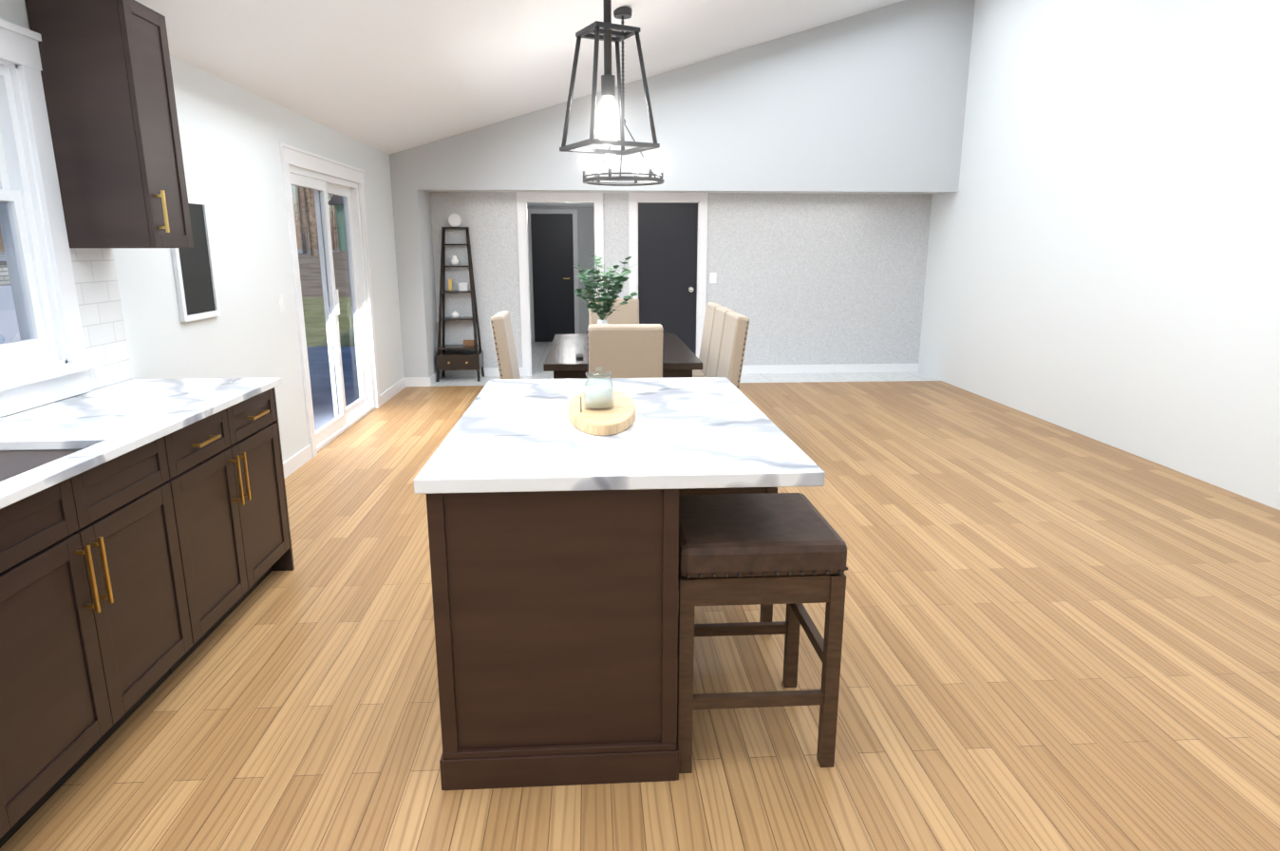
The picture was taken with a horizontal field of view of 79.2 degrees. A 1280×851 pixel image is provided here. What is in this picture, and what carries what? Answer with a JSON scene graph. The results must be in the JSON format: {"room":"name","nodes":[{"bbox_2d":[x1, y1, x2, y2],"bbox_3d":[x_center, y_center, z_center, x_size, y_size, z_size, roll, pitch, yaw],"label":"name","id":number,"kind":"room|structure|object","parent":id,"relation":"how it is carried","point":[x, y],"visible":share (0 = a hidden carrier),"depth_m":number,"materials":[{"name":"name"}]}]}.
{"room":"kitchen","nodes":[
{"label":"kitchen","id":0,"kind":"room"},
{"bbox_2d":[0,0,404,462],"bbox_3d":[-2.302,-0.352,2.947,0.150,2.530,12.270,-1,13,-3],"label":"wall","id":1,"kind":"structure","parent":0,"point":[233,136],"depth_m":4.58,"materials":[{"name":"white paint"}]},
{"bbox_2d":[24,0,193,247],"bbox_3d":[-2.071,-1.168,3.056,0.341,0.912,0.300,-1,13,-3],"label":"upper cabinet","id":2,"kind":"object","parent":1,"relation":"attached to","point":[108,87],"visible":0.98,"depth_m":2.93,"materials":[{"name":"brown wood"}]},
{"bbox_2d":[0,18,375,451],"bbox_3d":[-2.340,-0.547,3.980,0.205,2.245,6.310,-1,13,-3],"label":"window","id":3,"kind":"structure","parent":1,"relation":"in","point":[37,346],"depth_m":2.91,"materials":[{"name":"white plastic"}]},
{"bbox_2d":[170,196,220,321],"bbox_3d":[-2.284,-0.853,3.959,0.021,0.610,0.380,-1,13,-3],"label":"chalkboard","id":4,"kind":"object","parent":1,"relation":"attached to","point":[196,282],"visible":0.81,"depth_m":3.99,"materials":[{"name":"black"}]},
{"bbox_2d":[278,292,285,311],"bbox_3d":[-2.359,-0.814,5.102,0.010,0.120,0.075,-1,13,-3],"label":"switch plate","id":5,"kind":"object","parent":1,"relation":"attached to","point":[281,295],"depth_m":5.09,"materials":[{"name":"white plastic"}]},
{"bbox_2d":[282,444,312,478],"bbox_3d":[-2.301,0.441,4.468,0.013,0.100,2.270,-1,13,-3],"label":"baseboard","id":6,"kind":"structure","parent":1,"relation":"attached to","point":[297,461],"depth_m":5.30,"materials":[{"name":"white wood"}]},
{"bbox_2d":[278,143,380,457],"bbox_3d":[-2.420,-1.022,6.245,0.033,2.150,1.890,-1,13,-3],"label":"door frame","id":7,"kind":"structure","parent":1,"relation":"attached to","point":[291,155],"depth_m":5.53,"materials":[{"name":"white wood"}]},
{"bbox_2d":[379,376,407,405],"bbox_3d":[-2.521,-0.353,7.900,0.013,0.100,1.070,-1,13,-3],"label":"baseboard","id":8,"kind":"structure","parent":1,"relation":"attached to","point":[401,385],"depth_m":7.89,"materials":[{"name":"white wood"}]},
{"bbox_2d":[134,0,903,154],"bbox_3d":[0.792,-2.478,2.243,6.300,2.077,11.770,-1,13,-3],"label":"ceiling","id":9,"kind":"structure","parent":0,"point":[388,77],"depth_m":5.29,"materials":[{"name":"white paint"}]},
{"bbox_2d":[559,0,659,154],"bbox_3d":[-0.099,-1.475,2.299,0.314,1.241,0.420,-1,13,-3],"label":"pendant light","id":10,"kind":"object","parent":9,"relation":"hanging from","point":[608,130],"visible":1,"depth_m":2.38,"materials":[{"name":"black metal"}]},
{"bbox_2d":[613,6,632,24],"label":"ceiling canopy","id":11,"kind":"object","parent":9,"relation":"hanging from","point":[623,13],"depth_m":5.22,"materials":[{"name":"black metal"}]},
{"bbox_2d":[621,40,635,141],"label":"chain","id":12,"kind":"object","parent":11,"relation":"hanging from","point":[622,43],"depth_m":5.36,"materials":[{"name":"black metal"}]},
{"bbox_2d":[579,145,666,186],"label":"ring chandelier","id":13,"kind":"object","parent":9,"relation":"hanging from","point":[649,159],"depth_m":5.40,"materials":[{"name":"black metal"}]},
{"bbox_2d":[527,202,595,341],"bbox_3d":[-0.967,-2.020,10.669,1.600,2.300,3.330,-1,13,-3],"label":"wall","id":14,"kind":"structure","parent":0,"point":[585,231],"depth_m":12.08,"materials":[{"name":"white paint"}]},
{"bbox_2d":[527,208,579,341],"bbox_3d":[-1.361,-2.333,12.131,0.780,2.049,0.093,-1,13,-3],"label":"hall door","id":15,"kind":"structure","parent":14,"relation":"in","point":[553,261],"depth_m":12.12,"materials":[{"name":"black wood"}]},
{"bbox_2d":[0,380,1279,850],"bbox_3d":[0.796,0.892,2.961,6.300,0.100,11.650,-1,13,-3],"label":"floor","id":16,"kind":"structure","parent":0,"point":[1056,637],"depth_m":2.70,"materials":[{"name":"brown wood"}]},
{"bbox_2d":[0,711,26,847],"bbox_3d":[-1.800,0.750,1.390,0.624,0.885,0.797,-1,13,-3],"label":"base cabinet","id":17,"kind":"object","parent":16,"relation":"on","point":[10,808],"depth_m":1.87,"materials":[{"name":"brown wood"}]},
{"bbox_2d":[0,430,212,821],"bbox_3d":[-1.852,0.561,2.208,0.624,0.885,1.014,-1,13,-3],"label":"base cabinet","id":18,"kind":"object","parent":16,"relation":"on","point":[145,546],"depth_m":2.19,"materials":[{"name":"brown wood"}]},
{"bbox_2d":[0,376,282,509],"bbox_3d":[-1.833,0.148,1.960,0.647,0.029,3.064,-1,13,-3],"label":"countertop","id":19,"kind":"structure","parent":18,"relation":"on","point":[111,422],"depth_m":2.63,"materials":[{"name":"white stone"}]},
{"bbox_2d":[182,384,294,631],"bbox_3d":[-1.907,0.363,3.062,0.624,0.885,0.983,-1,13,-3],"label":"base cabinet","id":20,"kind":"object","parent":16,"relation":"on","point":[234,457],"depth_m":3.09,"materials":[{"name":"brown wood"}]},
{"bbox_2d":[489,310,520,378],"bbox_3d":[-0.724,-0.274,5.478,0.575,1.038,0.459,-1,13,-3],"label":"dining chair","id":21,"kind":"object","parent":16,"relation":"on","point":[504,344],"visible":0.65,"depth_m":5.21,"materials":[{"name":"beige fabric"}]},
{"bbox_2d":[425,395,678,790],"bbox_3d":[-0.287,0.427,2.808,0.706,0.876,1.482,-1,13,-3],"label":"kitchen island","id":22,"kind":"object","parent":16,"relation":"on","point":[554,539],"depth_m":2.11,"materials":[{"name":"brown wood"}]},
{"bbox_2d":[414,376,825,494],"bbox_3d":[-0.092,-0.022,2.718,1.055,0.040,1.510,-1,13,-3],"label":"island countertop","id":23,"kind":"structure","parent":22,"relation":"on","point":[517,436],"depth_m":2.26,"materials":[{"name":"white stone"}]},
{"bbox_2d":[568,389,635,435],"bbox_3d":[-0.133,-0.056,2.697,0.230,0.035,0.640,-1,13,-3],"label":"oval tray","id":24,"kind":"object","parent":23,"relation":"on","point":[619,417],"visible":0.75,"depth_m":2.52,"materials":[{"name":"brown wood"}]},
{"bbox_2d":[580,366,614,411],"bbox_3d":[-0.144,-0.127,2.608,0.114,0.142,0.124,-1,13,-3],"label":"candle jar","id":25,"kind":"object","parent":24,"relation":"on","point":[596,397],"visible":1,"depth_m":2.59,"materials":[{"name":"clear glass"}]},
{"bbox_2d":[588,298,639,324],"bbox_3d":[-0.218,-0.572,6.766,0.444,1.038,0.575,-1,13,-3],"label":"dining chair","id":26,"kind":"object","parent":16,"relation":"on","point":[628,312],"visible":0.08,"depth_m":6.86,"materials":[{"name":"beige fabric"}]},
{"bbox_2d":[543,333,702,378],"bbox_3d":[-0.159,-0.222,5.871,1.020,0.760,1.750,-1,13,-3],"label":"dining table","id":27,"kind":"object","parent":16,"relation":"on","point":[681,358],"visible":0.42,"depth_m":5.15,"materials":[{"name":"brown wood"}]},
{"bbox_2d":[575,354,583,359],"bbox_3d":[-0.405,-0.459,5.168,0.050,0.017,0.160,-1,13,-3],"label":"remote","id":28,"kind":"object","parent":27,"relation":"on","point":[578,356],"visible":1,"depth_m":5.10,"materials":[{"name":"black plastic"}]},
{"bbox_2d":[573,255,639,323],"bbox_3d":[-0.250,-0.913,5.699,0.489,0.662,0.486,-1,13,-3],"label":"eucalyptus plant","id":29,"kind":"object","parent":27,"relation":"on","point":[606,299],"visible":0.94,"depth_m":5.65,"materials":[{"name":"green plant"}]},
{"bbox_2d":[586,323,664,377],"bbox_3d":[-0.100,-0.146,4.923,0.459,1.038,0.575,-1,13,-3],"label":"dining chair","id":30,"kind":"object","parent":16,"relation":"on","point":[626,350],"visible":0.48,"depth_m":4.58,"materials":[{"name":"beige fabric"}]},
{"bbox_2d":[692,301,723,376],"bbox_3d":[0.369,-0.471,6.330,0.575,1.038,0.459,-1,13,-3],"label":"dining chair","id":31,"kind":"object","parent":16,"relation":"on","point":[707,331],"visible":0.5,"depth_m":6.22,"materials":[{"name":"beige fabric"}]},
{"bbox_2d":[705,305,734,376],"bbox_3d":[0.398,-0.366,5.873,0.575,1.038,0.459,-1,13,-3],"label":"dining chair","id":32,"kind":"object","parent":16,"relation":"on","point":[716,341],"visible":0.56,"depth_m":5.79,"materials":[{"name":"beige fabric"}]},
{"bbox_2d":[678,487,777,621],"bbox_3d":[0.275,0.432,3.176,0.481,0.700,0.483,-1,13,-3],"label":"bar stool","id":33,"kind":"object","parent":16,"relation":"on","point":[766,612],"depth_m":2.91,"materials":[{"name":"brown wood"}]},
{"bbox_2d":[716,311,749,389],"bbox_3d":[0.427,-0.260,5.417,0.575,1.038,0.459,-1,13,-3],"label":"dining chair","id":34,"kind":"object","parent":16,"relation":"on","point":[733,346],"visible":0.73,"depth_m":5.18,"materials":[{"name":"beige fabric"}]},
{"bbox_2d":[677,492,847,772],"bbox_3d":[0.325,0.612,2.398,0.481,0.700,0.483,-1,13,-3],"label":"bar stool","id":35,"kind":"object","parent":16,"relation":"on","point":[789,550],"visible":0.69,"depth_m":2.18,"materials":[{"name":"brown wood"}]},
{"bbox_2d":[430,191,932,367],"bbox_3d":[0.518,-1.593,9.089,5.740,2.180,0.120,-1,13,-3],"label":"wall","id":36,"kind":"structure","parent":0,"point":[819,278],"depth_m":9.01,"materials":[{"name":"grey paint"}]},
{"bbox_2d":[441,367,522,376],"bbox_3d":[-1.863,-0.628,9.090,0.960,0.100,0.013,-1,13,-3],"label":"baseboard","id":37,"kind":"structure","parent":36,"relation":"attached to","point":[488,371],"depth_m":9.08,"materials":[{"name":"white wood"}]},
{"bbox_2d":[638,202,697,354],"bbox_3d":[0.321,-1.582,9.035,0.686,1.963,0.105,-1,13,-3],"label":"door","id":38,"kind":"structure","parent":36,"relation":"in","point":[667,263],"depth_m":8.99,"materials":[{"name":"black wood"}]},
{"bbox_2d":[709,272,716,282],"bbox_3d":[0.852,-1.720,9.016,0.080,0.120,0.006,-1,13,-3],"label":"switch plate","id":39,"kind":"object","parent":36,"relation":"attached to","point":[712,277],"depth_m":9.01,"materials":[{"name":"white plastic"}]},
{"bbox_2d":[741,363,919,373],"bbox_3d":[2.079,-0.684,9.330,2.620,0.100,0.013,-1,13,-3],"label":"baseboard","id":40,"kind":"structure","parent":36,"relation":"attached to","point":[856,367],"depth_m":9.34,"materials":[{"name":"white wood"}]},
{"bbox_2d":[389,0,975,376],"bbox_3d":[0.412,-2.557,8.463,6.000,4.340,0.650,-1,13,-3],"label":"wall","id":41,"kind":"structure","parent":0,"point":[873,101],"depth_m":8.03,"materials":[{"name":"grey paint"}]},
{"bbox_2d":[427,370,442,386],"bbox_3d":[-2.314,-0.545,8.732,0.013,0.100,0.633,-1,13,-3],"label":"baseboard","id":42,"kind":"structure","parent":41,"relation":"attached to","point":[431,379],"depth_m":8.60,"materials":[{"name":"white wood"}]},
{"bbox_2d":[428,190,937,193],"bbox_3d":[0.535,-2.654,8.572,5.740,0.120,0.650,-1,13,-3],"label":"ceiling","id":43,"kind":"structure","parent":0,"point":[690,192],"depth_m":8.68,"materials":[{"name":"white paint"}]},
{"bbox_2d":[431,341,940,386],"bbox_3d":[0.302,-0.890,10.667,6.300,0.100,4.200,-1,13,-3],"label":"floor","id":44,"kind":"structure","parent":0,"point":[539,351],"depth_m":9.01,"materials":[{"name":"brown wood"}]},
{"bbox_2d":[435,213,484,381],"bbox_3d":[-2.061,-1.431,8.691,0.492,1.850,0.376,-1,13,-3],"label":"ladder shelf","id":45,"kind":"object","parent":44,"relation":"on","point":[459,360],"visible":1,"depth_m":8.71,"materials":[{"name":"brown wood"}]},
{"bbox_2d":[918,0,1279,509],"bbox_3d":[3.836,-1.447,3.088,0.150,4.600,12.270,-1,13,-3],"label":"wall","id":46,"kind":"structure","parent":0,"point":[1103,256],"depth_m":5.74,"materials":[{"name":"white paint"}]},
{"label":"outside","id":47,"kind":"structure","parent":0,"visible":0},
{"bbox_2d":[0,248,339,261],"bbox_3d":[-70.253,-9.329,45.225,109.600,1.410,180.000,-1,13,-3],"label":"ground","id":48,"kind":"structure","parent":47,"point":[2,256],"depth_m":48.66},
{"bbox_2d":[0,185,338,252],"bbox_3d":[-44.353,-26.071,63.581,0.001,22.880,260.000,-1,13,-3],"label":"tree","id":49,"kind":"object","parent":48,"relation":"on","point":[297,237],"depth_m":106.29,"materials":[{"name":"brown plant"}]},
{"bbox_2d":[0,194,338,250],"bbox_3d":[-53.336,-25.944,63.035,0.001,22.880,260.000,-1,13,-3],"label":"branch","id":50,"kind":"object","parent":48,"relation":"on","point":[298,243],"depth_m":130.20,"materials":[{"name":"brown plant"}]},
{"bbox_2d":[0,194,344,251],"bbox_3d":[-42.895,-21.752,54.203,50.923,18.802,136.385,-1,13,-3],"label":"trees","id":51,"kind":"object","parent":48,"relation":"on","point":[335,227],"depth_m":74.66,"materials":[{"name":"green plant"}]},
{"bbox_2d":[303,188,318,255],"bbox_3d":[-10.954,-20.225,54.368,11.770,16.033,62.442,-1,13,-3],"label":"tree","id":52,"kind":"object","parent":48,"relation":"on","point":[310,204],"depth_m":30.66,"materials":[{"name":"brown plant"}]},
{"bbox_2d":[293,186,334,253],"bbox_3d":[-42.934,-21.446,52.596,52.230,18.931,135.203,-1,13,-3],"label":"trees","id":53,"kind":"object","parent":48,"relation":"on","point":[300,200],"depth_m":42.16,"materials":[{"name":"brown plant"}]},
{"bbox_2d":[295,188,336,250],"bbox_3d":[-43.150,-21.893,53.145,49.719,19.555,133.679,-1,13,-3],"label":"trees","id":54,"kind":"object","parent":48,"relation":"on","point":[333,231],"depth_m":69.26,"materials":[{"name":"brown plant"}]},
{"bbox_2d":[293,186,343,251],"bbox_3d":[-42.420,-21.226,51.212,51.235,19.128,133.362,-1,13,-3],"label":"trees","id":55,"kind":"object","parent":48,"relation":"on","point":[316,228],"depth_m":65.53,"materials":[{"name":"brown plant"}]},
{"bbox_2d":[328,194,347,250],"bbox_3d":[-13.898,-10.661,40.045,3.100,3.100,4.100,-1,13,-3],"label":"shed","id":56,"kind":"object","parent":48,"relation":"on","point":[340,222],"depth_m":38.36,"materials":[{"name":"green"}]},
{"bbox_2d":[298,250,351,297],"bbox_3d":[-10.486,-11.655,52.375,9.836,2.320,72.500,-1,13,-3],"label":"slope","id":57,"kind":"structure","parent":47,"point":[337,264],"depth_m":22.39,"materials":[{"name":"brown soil"}]},
{"bbox_3d":[-9.316,-6.211,34.427,9.838,0.200,150.000,-1,13,-3],"label":"ground","id":58,"kind":"structure","parent":47,"visible":0},
{"bbox_2d":[0,334,4,343],"bbox_3d":[-8.924,-0.586,8.398,2.300,0.570,2.400,-1,13,-3],"label":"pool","id":59,"kind":"object","parent":58,"relation":"on","point":[2,340],"depth_m":9.51,"materials":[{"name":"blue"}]},
{"bbox_2d":[0,285,20,342],"bbox_3d":[-9.829,-1.718,12.294,4.000,1.020,4.000,-1,13,-3],"label":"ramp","id":60,"kind":"object","parent":58,"relation":"on","point":[4,309],"depth_m":10.97,"materials":[{"name":"white"}]},
{"bbox_2d":[0,253,309,285],"bbox_3d":[-13.926,-5.075,26.167,0.500,1.310,66.000,-1,13,-3],"label":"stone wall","id":61,"kind":"structure","parent":58,"relation":"on","point":[5,276],"depth_m":15.90,"materials":[{"name":"grey"}]},
{"bbox_2d":[301,297,355,346],"bbox_3d":[-8.055,-1.998,14.657,9.836,0.500,5.500,-1,13,-3],"label":"grass band","id":62,"kind":"object","parent":58,"relation":"on","point":[320,320],"depth_m":14.51,"materials":[{"name":"green plant"}]},
{"bbox_2d":[306,346,358,431],"bbox_3d":[-5.893,-0.317,8.345,6.336,0.070,7.800,-1,13,-3],"label":"patio","id":63,"kind":"structure","parent":58,"relation":"on","point":[323,366],"depth_m":9.05,"materials":[{"name":"concrete"}]}
]}

